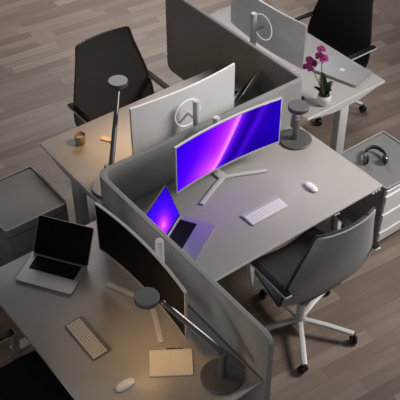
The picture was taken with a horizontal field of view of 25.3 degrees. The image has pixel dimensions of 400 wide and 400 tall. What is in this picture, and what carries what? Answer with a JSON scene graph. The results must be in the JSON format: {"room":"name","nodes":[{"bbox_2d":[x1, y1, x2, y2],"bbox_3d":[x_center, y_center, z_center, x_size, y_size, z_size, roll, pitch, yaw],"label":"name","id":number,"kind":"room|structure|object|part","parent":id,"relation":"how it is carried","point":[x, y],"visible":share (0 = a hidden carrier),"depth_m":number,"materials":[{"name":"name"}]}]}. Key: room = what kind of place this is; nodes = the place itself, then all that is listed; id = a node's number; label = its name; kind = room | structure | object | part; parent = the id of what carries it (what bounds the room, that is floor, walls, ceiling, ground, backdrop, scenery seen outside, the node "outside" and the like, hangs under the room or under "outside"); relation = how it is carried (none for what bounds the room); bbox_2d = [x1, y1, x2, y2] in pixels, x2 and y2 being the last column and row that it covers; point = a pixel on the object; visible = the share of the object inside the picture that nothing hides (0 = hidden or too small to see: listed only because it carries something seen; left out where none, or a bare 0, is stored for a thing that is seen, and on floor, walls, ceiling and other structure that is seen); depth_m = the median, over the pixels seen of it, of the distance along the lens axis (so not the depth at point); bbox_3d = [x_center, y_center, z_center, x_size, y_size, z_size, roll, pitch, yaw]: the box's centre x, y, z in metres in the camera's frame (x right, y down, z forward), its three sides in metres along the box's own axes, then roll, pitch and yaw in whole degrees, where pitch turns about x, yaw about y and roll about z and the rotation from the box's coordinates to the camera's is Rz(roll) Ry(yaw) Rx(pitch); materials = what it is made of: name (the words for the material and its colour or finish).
{"room":"open-plan office","nodes":[
{"label":"open-plan office","id":0,"kind":"room"},
{"bbox_2d":[0,0,399,399],"bbox_3d":[-0.365,-0.745,8.031,15.000,0.060,15.000,-27,48,-27],"label":"floor","id":1,"kind":"structure","parent":0,"point":[39,39],"depth_m":7.85,"materials":[{"name":"brown wood"}]},
{"bbox_2d":[0,166,68,266],"bbox_3d":[-1.282,0.199,6.501,0.490,0.592,0.527,-27,48,-27],"label":"drawer pedestal","id":2,"kind":"object","parent":1,"relation":"on","point":[25,195],"visible":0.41,"depth_m":6.26,"materials":[{"name":"black plastic"}]},
{"bbox_2d":[0,328,73,399],"bbox_3d":[-1.030,1.138,5.039,0.775,1.152,0.802,-27,48,-27],"label":"office chair","id":3,"kind":"object","parent":1,"relation":"on","point":[27,377],"visible":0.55,"depth_m":5.27,"materials":[{"name":"grey fabric"}]},
{"bbox_3d":[-1.197,1.002,5.228,0.409,0.265,0.232,-27,48,-27],"label":"armrest","id":4,"kind":"part","parent":3,"relation":"part of","materials":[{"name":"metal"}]},
{"bbox_3d":[-0.994,0.956,4.928,0.650,0.714,0.733,-27,48,-27],"label":"seat and pad","id":5,"kind":"part","parent":3,"relation":"part of","materials":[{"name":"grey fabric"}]},
{"bbox_2d":[67,26,169,126],"bbox_3d":[-0.613,-0.722,7.101,0.788,1.152,0.787,-27,48,-27],"label":"office chair","id":6,"kind":"object","parent":1,"relation":"on","point":[100,57],"visible":0.48,"depth_m":7.03,"materials":[{"name":"grey fabric"}]},
{"bbox_3d":[-0.824,-0.582,6.983,0.232,0.265,0.409,-27,48,-27],"label":"armrest","id":7,"kind":"part","parent":6,"relation":"part of","materials":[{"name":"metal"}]},
{"bbox_2d":[0,220,261,399],"bbox_3d":[-0.510,1.014,5.481,0.886,0.740,1.661,-27,48,-27],"label":"desk","id":8,"kind":"object","parent":1,"relation":"on","point":[41,315],"visible":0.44,"depth_m":5.19,"materials":[{"name":"laminate"}]},
{"bbox_2d":[16,215,93,294],"bbox_3d":[-0.897,0.336,5.515,0.380,0.224,0.385,13,44,14],"label":"laptop","id":9,"kind":"object","parent":8,"relation":"on","point":[59,260],"visible":1,"depth_m":5.57,"materials":[{"name":"metal"}]},
{"bbox_3d":[-0.857,0.254,5.597,0.380,0.213,0.141,13,44,14],"label":"lid","id":10,"kind":"part","parent":9,"relation":"part of","materials":[{"name":"glass"}]},
{"bbox_2d":[65,316,110,360],"bbox_3d":[-0.648,0.797,5.158,0.126,0.016,0.318,-27,48,-27],"label":"keyboard","id":11,"kind":"object","parent":8,"relation":"on","point":[87,337],"visible":1,"depth_m":5.15,"materials":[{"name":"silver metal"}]},
{"bbox_2d":[115,378,134,391],"bbox_3d":[-0.412,1.014,4.907,0.120,0.028,0.060,-25,48,-25],"label":"computer mouse","id":12,"kind":"object","parent":8,"relation":"on","point":[127,383],"visible":1,"depth_m":4.89,"materials":[{"name":"white plastic"}]},
{"bbox_2d":[94,202,187,343],"bbox_3d":[-0.309,0.429,5.181,0.256,0.526,0.896,-27,48,-27],"label":"monitor","id":13,"kind":"object","parent":8,"relation":"on","point":[120,243],"visible":0.9,"depth_m":5.14,"materials":[{"name":"white plastic"}]},
{"bbox_2d":[155,347,182,349],"bbox_3d":[-0.179,0.850,5.100,0.164,0.011,0.010,-2,42,-2],"label":"pen","id":14,"kind":"object","parent":8,"relation":"on","point":[177,347],"visible":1,"depth_m":5.10,"materials":[{"name":"metal"}]},
{"bbox_2d":[149,349,193,377],"bbox_3d":[-0.164,0.915,5.025,0.248,0.015,0.186,-2,42,-2],"label":"notebook","id":15,"kind":"object","parent":8,"relation":"on","point":[170,362],"visible":1,"depth_m":5.02,"materials":[{"name":"paper"}]},
{"bbox_2d":[134,287,245,394],"bbox_3d":[-0.044,0.741,4.859,0.623,0.494,0.242,20,46,21],"label":"desk lamp","id":16,"kind":"object","parent":8,"relation":"on","point":[223,375],"visible":1,"depth_m":4.86,"materials":[{"name":"grey metal"}]},
{"bbox_3d":[0.021,0.739,4.818,0.486,0.399,0.042,13,44,14],"label":"arm","id":17,"kind":"part","parent":16,"relation":"part of","materials":[{"name":"metal"}]},
{"bbox_3d":[0.122,0.902,4.884,0.052,0.184,0.052,-27,48,-27],"label":"post","id":18,"kind":"part","parent":16,"relation":"part of","materials":[{"name":"grey metal"}]},
{"bbox_2d":[39,65,261,225],"bbox_3d":[-0.233,-0.250,6.882,1.688,0.740,0.887,-27,48,-27],"label":"desk","id":19,"kind":"object","parent":1,"relation":"on","point":[83,164],"visible":0.31,"depth_m":6.50,"materials":[{"name":"laminate"}]},
{"bbox_2d":[74,131,85,145],"bbox_3d":[-0.873,-0.444,6.491,0.082,0.078,0.082,-27,48,-27],"label":"cup","id":20,"kind":"object","parent":19,"relation":"on","point":[79,136],"visible":1,"depth_m":6.48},
{"bbox_3d":[-0.867,0.086,6.535,0.068,0.670,0.092,-27,48,-27],"label":"leg","id":21,"kind":"part","parent":19,"relation":"part of","materials":[{"name":"white metal"}]},
{"bbox_2d":[92,177,101,198],"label":"desk lamp","id":22,"kind":"object","parent":19,"relation":"on","point":[96,188],"depth_m":6.12,"materials":[{"name":"grey metal"}]},
{"bbox_2d":[100,135,110,142],"bbox_3d":[-0.684,-0.446,6.542,0.085,0.012,0.045,16,45,18],"label":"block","id":23,"kind":"object","parent":19,"relation":"on","point":[103,138],"visible":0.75,"depth_m":6.54,"materials":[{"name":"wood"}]},
{"bbox_2d":[104,75,127,167],"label":"desk lamp","id":24,"kind":"object","parent":19,"relation":"on","point":[117,82],"depth_m":6.04,"materials":[{"name":"grey metal"}]},
{"bbox_3d":[-0.582,-0.397,6.036,0.042,0.490,0.521,5,42,6],"label":"arm","id":25,"kind":"part","parent":24,"relation":"part of","materials":[{"name":"metal"}]},
{"bbox_2d":[129,63,234,153],"bbox_3d":[-0.084,-0.572,6.292,0.896,0.526,0.256,-27,48,-27],"label":"monitor","id":26,"kind":"object","parent":19,"relation":"on","point":[152,122],"visible":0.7,"depth_m":6.20,"materials":[{"name":"white plastic"}]},
{"bbox_2d":[175,99,192,126],"bbox_3d":[-0.085,-0.612,6.255,0.222,0.222,0.008,-27,48,-27],"label":"ring light","id":27,"kind":"object","parent":26,"relation":"attached to","point":[183,107],"depth_m":6.23,"materials":[{"name":"white plastic"}]},
{"bbox_2d":[234,71,257,104],"bbox_3d":[0.209,-0.849,6.821,0.378,0.228,0.345,15,44,17],"label":"laptop","id":28,"kind":"object","parent":19,"relation":"on","point":[238,93],"visible":0.32,"depth_m":6.80,"materials":[{"name":"metal"}]},
{"bbox_2d":[99,0,304,399],"bbox_3d":[0.067,-0.118,6.465,1.250,1.100,3.648,5,42,6],"label":"divider","id":29,"kind":"object","parent":1,"relation":"on","point":[197,42],"visible":0.34,"depth_m":5.97,"materials":[{"name":"grey fabric"}]},
{"bbox_2d":[133,125,381,280],"bbox_3d":[0.330,0.271,6.301,1.659,0.740,0.905,-27,48,-27],"label":"desk","id":30,"kind":"object","parent":1,"relation":"on","point":[233,243],"visible":0.57,"depth_m":6.07,"materials":[{"name":"laminate"}]},
{"bbox_2d":[146,185,214,260],"bbox_3d":[-0.128,0.144,5.701,0.354,0.253,0.345,15,44,17],"label":"laptop","id":31,"kind":"object","parent":30,"relation":"on","point":[191,235],"visible":0.7,"depth_m":5.77,"materials":[{"name":"metal"}]},
{"bbox_3d":[-0.244,0.108,5.733,0.102,0.241,0.345,15,44,17],"label":"lid","id":32,"kind":"part","parent":31,"relation":"part of","materials":[{"name":"glass"}]},
{"bbox_2d":[174,97,281,204],"bbox_3d":[0.171,-0.341,6.034,0.896,0.526,0.256,-27,48,-27],"label":"monitor","id":33,"kind":"object","parent":30,"relation":"on","point":[256,128],"visible":1,"depth_m":5.98,"materials":[{"name":"white"}]},
{"bbox_2d":[242,196,287,225],"bbox_3d":[0.436,0.072,5.957,0.318,0.016,0.122,-27,48,-27],"label":"keyboard","id":34,"kind":"object","parent":30,"relation":"on","point":[271,207],"visible":1,"depth_m":5.95,"materials":[{"name":"white plastic"}]},
{"bbox_2d":[279,99,311,149],"bbox_3d":[0.653,-0.552,6.209,0.242,0.604,0.594,10,43,11],"label":"desk lamp","id":35,"kind":"object","parent":30,"relation":"on","point":[295,138],"visible":0.98,"depth_m":6.46,"materials":[{"name":"grey metal"}]},
{"bbox_3d":[0.659,-0.601,6.260,0.042,0.542,0.460,4,42,5],"label":"arm","id":36,"kind":"part","parent":35,"relation":"part of","materials":[{"name":"metal"}]},
{"bbox_3d":[0.697,-0.520,6.460,0.052,0.184,0.052,-27,48,-27],"label":"post","id":37,"kind":"part","parent":35,"relation":"part of","materials":[{"name":"grey metal"}]},
{"bbox_2d":[304,181,317,192],"bbox_3d":[0.763,-0.093,6.129,0.060,0.028,0.120,-25,47,-25],"label":"computer mouse","id":38,"kind":"object","parent":30,"relation":"on","point":[310,186],"visible":1,"depth_m":6.11,"materials":[{"name":"white plastic"}]},
{"bbox_3d":[0.950,-0.038,6.663,0.068,0.670,0.092,-27,48,-27],"label":"leg","id":39,"kind":"part","parent":30,"relation":"part of","materials":[{"name":"white metal"}]},
{"bbox_2d":[210,6,384,153],"bbox_3d":[0.642,-0.947,7.652,0.831,0.740,1.659,-27,48,-27],"label":"desk","id":40,"kind":"object","parent":1,"relation":"on","point":[343,95],"visible":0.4,"depth_m":7.09,"materials":[{"name":"laminate"}]},
{"bbox_2d":[231,0,307,70],"bbox_3d":[0.500,-1.337,7.138,0.256,0.526,0.896,-27,48,-27],"label":"monitor","id":41,"kind":"object","parent":40,"relation":"on","point":[279,33],"visible":0.79,"depth_m":7.02,"materials":[{"name":"white plastic"}]},
{"bbox_2d":[256,13,271,39],"bbox_3d":[0.500,-1.378,7.102,0.008,0.222,0.222,-27,48,-27],"label":"ring light","id":42,"kind":"object","parent":41,"relation":"attached to","point":[264,20],"depth_m":7.08,"materials":[{"name":"white plastic"}]},
{"bbox_2d":[303,45,332,105],"bbox_3d":[0.913,-0.949,6.764,0.241,0.449,0.164,28,49,27],"label":"potted orchid","id":43,"kind":"object","parent":40,"relation":"on","point":[323,97],"visible":1,"depth_m":6.77,"materials":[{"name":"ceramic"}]},
{"bbox_3d":[0.804,-1.007,6.714,0.066,0.049,0.025,14,44,15],"label":"flower","id":44,"kind":"part","parent":43,"relation":"part of","materials":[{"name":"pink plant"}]},
{"bbox_3d":[0.823,-1.059,6.706,0.062,0.036,0.038,9,43,10],"label":"flower","id":45,"kind":"part","parent":43,"relation":"part of","materials":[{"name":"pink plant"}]},
{"bbox_3d":[0.847,-1.034,6.727,0.083,0.058,0.038,-9,43,-10],"label":"flower","id":46,"kind":"part","parent":43,"relation":"part of","materials":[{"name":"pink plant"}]},
{"bbox_3d":[0.878,-0.905,6.765,0.161,0.246,0.027,23,47,24],"label":"flower stem","id":47,"kind":"part","parent":43,"relation":"part of","materials":[{"name":"green plant"}]},
{"bbox_3d":[0.895,-1.080,6.666,0.075,0.054,0.031,13,44,14],"label":"flower","id":48,"kind":"part","parent":43,"relation":"part of","materials":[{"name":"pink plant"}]},
{"bbox_3d":[0.905,-1.130,6.657,0.070,0.037,0.047,-7,42,-8],"label":"flower","id":49,"kind":"part","parent":43,"relation":"part of","materials":[{"name":"pink plant"}]},
{"bbox_3d":[0.919,-0.957,6.737,0.020,0.357,0.117,-17,45,-17],"label":"flower stem","id":50,"kind":"part","parent":43,"relation":"part of","materials":[{"name":"green plant"}]},
{"bbox_3d":[0.949,-0.773,6.838,0.110,0.088,0.110,-27,48,-27],"label":"pot","id":51,"kind":"part","parent":43,"relation":"part of","materials":[{"name":"white ceramic"}]},
{"bbox_3d":[0.932,-1.061,6.682,0.078,0.055,0.037,-27,48,-27],"label":"flower","id":52,"kind":"part","parent":43,"relation":"part of","materials":[{"name":"pink plant"}]},
{"bbox_3d":[1.116,-0.521,7.198,0.092,0.670,0.068,-27,48,-27],"label":"leg","id":53,"kind":"part","parent":40,"relation":"part of","materials":[{"name":"white metal"}]},
{"bbox_2d":[314,55,370,86],"bbox_3d":[1.143,-1.040,7.181,0.400,0.022,0.262,26,48,26],"label":"laptop","id":54,"kind":"object","parent":40,"relation":"on","point":[338,69],"visible":0.83,"depth_m":7.16,"materials":[{"name":"metal"}]},
{"bbox_2d":[247,206,380,373],"bbox_3d":[0.697,0.425,5.821,0.874,1.152,0.758,-25,47,-25],"label":"office chair","id":55,"kind":"object","parent":1,"relation":"on","point":[306,269],"visible":0.97,"depth_m":5.66,"materials":[{"name":"grey fabric"}]},
{"bbox_3d":[0.507,0.546,5.724,0.232,0.265,0.409,-25,47,-25],"label":"armrest","id":56,"kind":"part","parent":55,"relation":"part of","materials":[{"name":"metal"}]},
{"bbox_3d":[0.566,0.712,6.226,0.036,0.051,0.357,-26,48,-26],"label":"star leg","id":57,"kind":"part","parent":55,"relation":"part of","materials":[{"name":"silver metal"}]},
{"bbox_3d":[0.495,0.861,6.061,0.357,0.051,0.036,-13,43,-13],"label":"star leg","id":58,"kind":"part","parent":55,"relation":"part of","materials":[{"name":"silver metal"}]},
{"bbox_3d":[0.684,0.951,5.960,0.036,0.051,0.357,0,42,0],"label":"star leg","id":59,"kind":"part","parent":55,"relation":"part of","materials":[{"name":"silver metal"}]},
{"bbox_3d":[0.709,0.242,5.710,0.733,0.714,0.650,-25,47,-25],"label":"seat and pad","id":60,"kind":"part","parent":55,"relation":"part of","materials":[{"name":"grey fabric"}]},
{"bbox_3d":[0.798,0.711,6.226,0.036,0.051,0.357,26,48,26],"label":"star leg","id":61,"kind":"part","parent":55,"relation":"part of","materials":[{"name":"silver metal"}]},
{"bbox_3d":[0.872,0.859,6.062,0.357,0.051,0.036,12,43,13],"label":"star leg","id":62,"kind":"part","parent":55,"relation":"part of","materials":[{"name":"silver metal"}]},
{"bbox_3d":[0.964,0.336,5.954,0.232,0.265,0.409,-25,47,-25],"label":"armrest","id":63,"kind":"part","parent":55,"relation":"part of","materials":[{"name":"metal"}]},
{"bbox_2d":[294,0,376,125],"bbox_3d":[1.120,-1.343,7.780,0.799,1.152,0.785,-27,48,-27],"label":"office chair","id":64,"kind":"object","parent":1,"relation":"on","point":[345,26],"visible":0.39,"depth_m":7.76,"materials":[{"name":"grey fabric"}]},
{"bbox_3d":[1.065,-1.470,7.609,0.650,0.714,0.733,-27,48,-27],"label":"seat and pad","id":65,"kind":"part","parent":64,"relation":"part of","materials":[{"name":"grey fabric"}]},
{"bbox_3d":[1.270,-1.169,7.623,0.409,0.265,0.232,-27,48,-27],"label":"armrest","id":66,"kind":"part","parent":64,"relation":"part of","materials":[{"name":"metal"}]},
{"bbox_2d":[337,131,399,241],"bbox_3d":[1.372,-0.084,6.800,0.480,0.592,0.507,-27,48,-27],"label":"drawer pedestal","id":67,"kind":"object","parent":1,"relation":"on","point":[386,200],"visible":0.76,"depth_m":6.61,"materials":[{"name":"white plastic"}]},
{"bbox_2d":[363,145,387,163],"bbox_3d":[1.291,-0.334,6.595,0.186,0.070,0.178,0,42,1],"label":"headphones","id":68,"kind":"object","parent":67,"relation":"on","point":[365,157],"visible":1,"depth_m":6.58,"materials":[{"name":"black plastic"}]},
{"bbox_2d":[363,155,368,163],"bbox_3d":[1.221,-0.299,6.556,0.060,0.070,0.069,-27,48,-27],"label":"ear cup","id":69,"kind":"object","parent":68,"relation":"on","point":[365,157],"depth_m":6.53,"materials":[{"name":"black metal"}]},
{"bbox_2d":[366,146,381,151],"bbox_3d":[1.292,-0.378,6.632,0.126,0.031,0.047,0,42,1],"label":"headband","id":70,"kind":"object","parent":68,"relation":"on","point":[368,148],"depth_m":6.63,"materials":[{"name":"black plastic"}]},
{"bbox_2d":[382,155,387,163],"bbox_3d":[1.360,-0.298,6.554,0.062,0.070,0.066,-27,48,-27],"label":"ear cup","id":71,"kind":"object","parent":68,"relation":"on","point":[385,158],"depth_m":6.53,"materials":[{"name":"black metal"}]},
{"bbox_3d":[1.518,0.185,6.785,0.472,0.098,0.027,-27,48,-27],"label":"drawer","id":72,"kind":"part","parent":67,"relation":"part of","materials":[{"name":"white metal"}]},
{"bbox_3d":[1.518,0.078,6.688,0.472,0.170,0.027,-27,48,-27],"label":"drawer","id":73,"kind":"part","parent":67,"relation":"part of","materials":[{"name":"white metal"}]},
{"bbox_3d":[1.517,-0.056,6.568,0.472,0.170,0.027,-27,48,-27],"label":"drawer","id":74,"kind":"part","parent":67,"relation":"part of","materials":[{"name":"white metal"}]},
{"bbox_3d":[1.516,-0.144,6.488,0.472,0.047,0.027,-27,48,-27],"label":"drawer","id":75,"kind":"part","parent":67,"relation":"part of","materials":[{"name":"white metal"}]}
]}

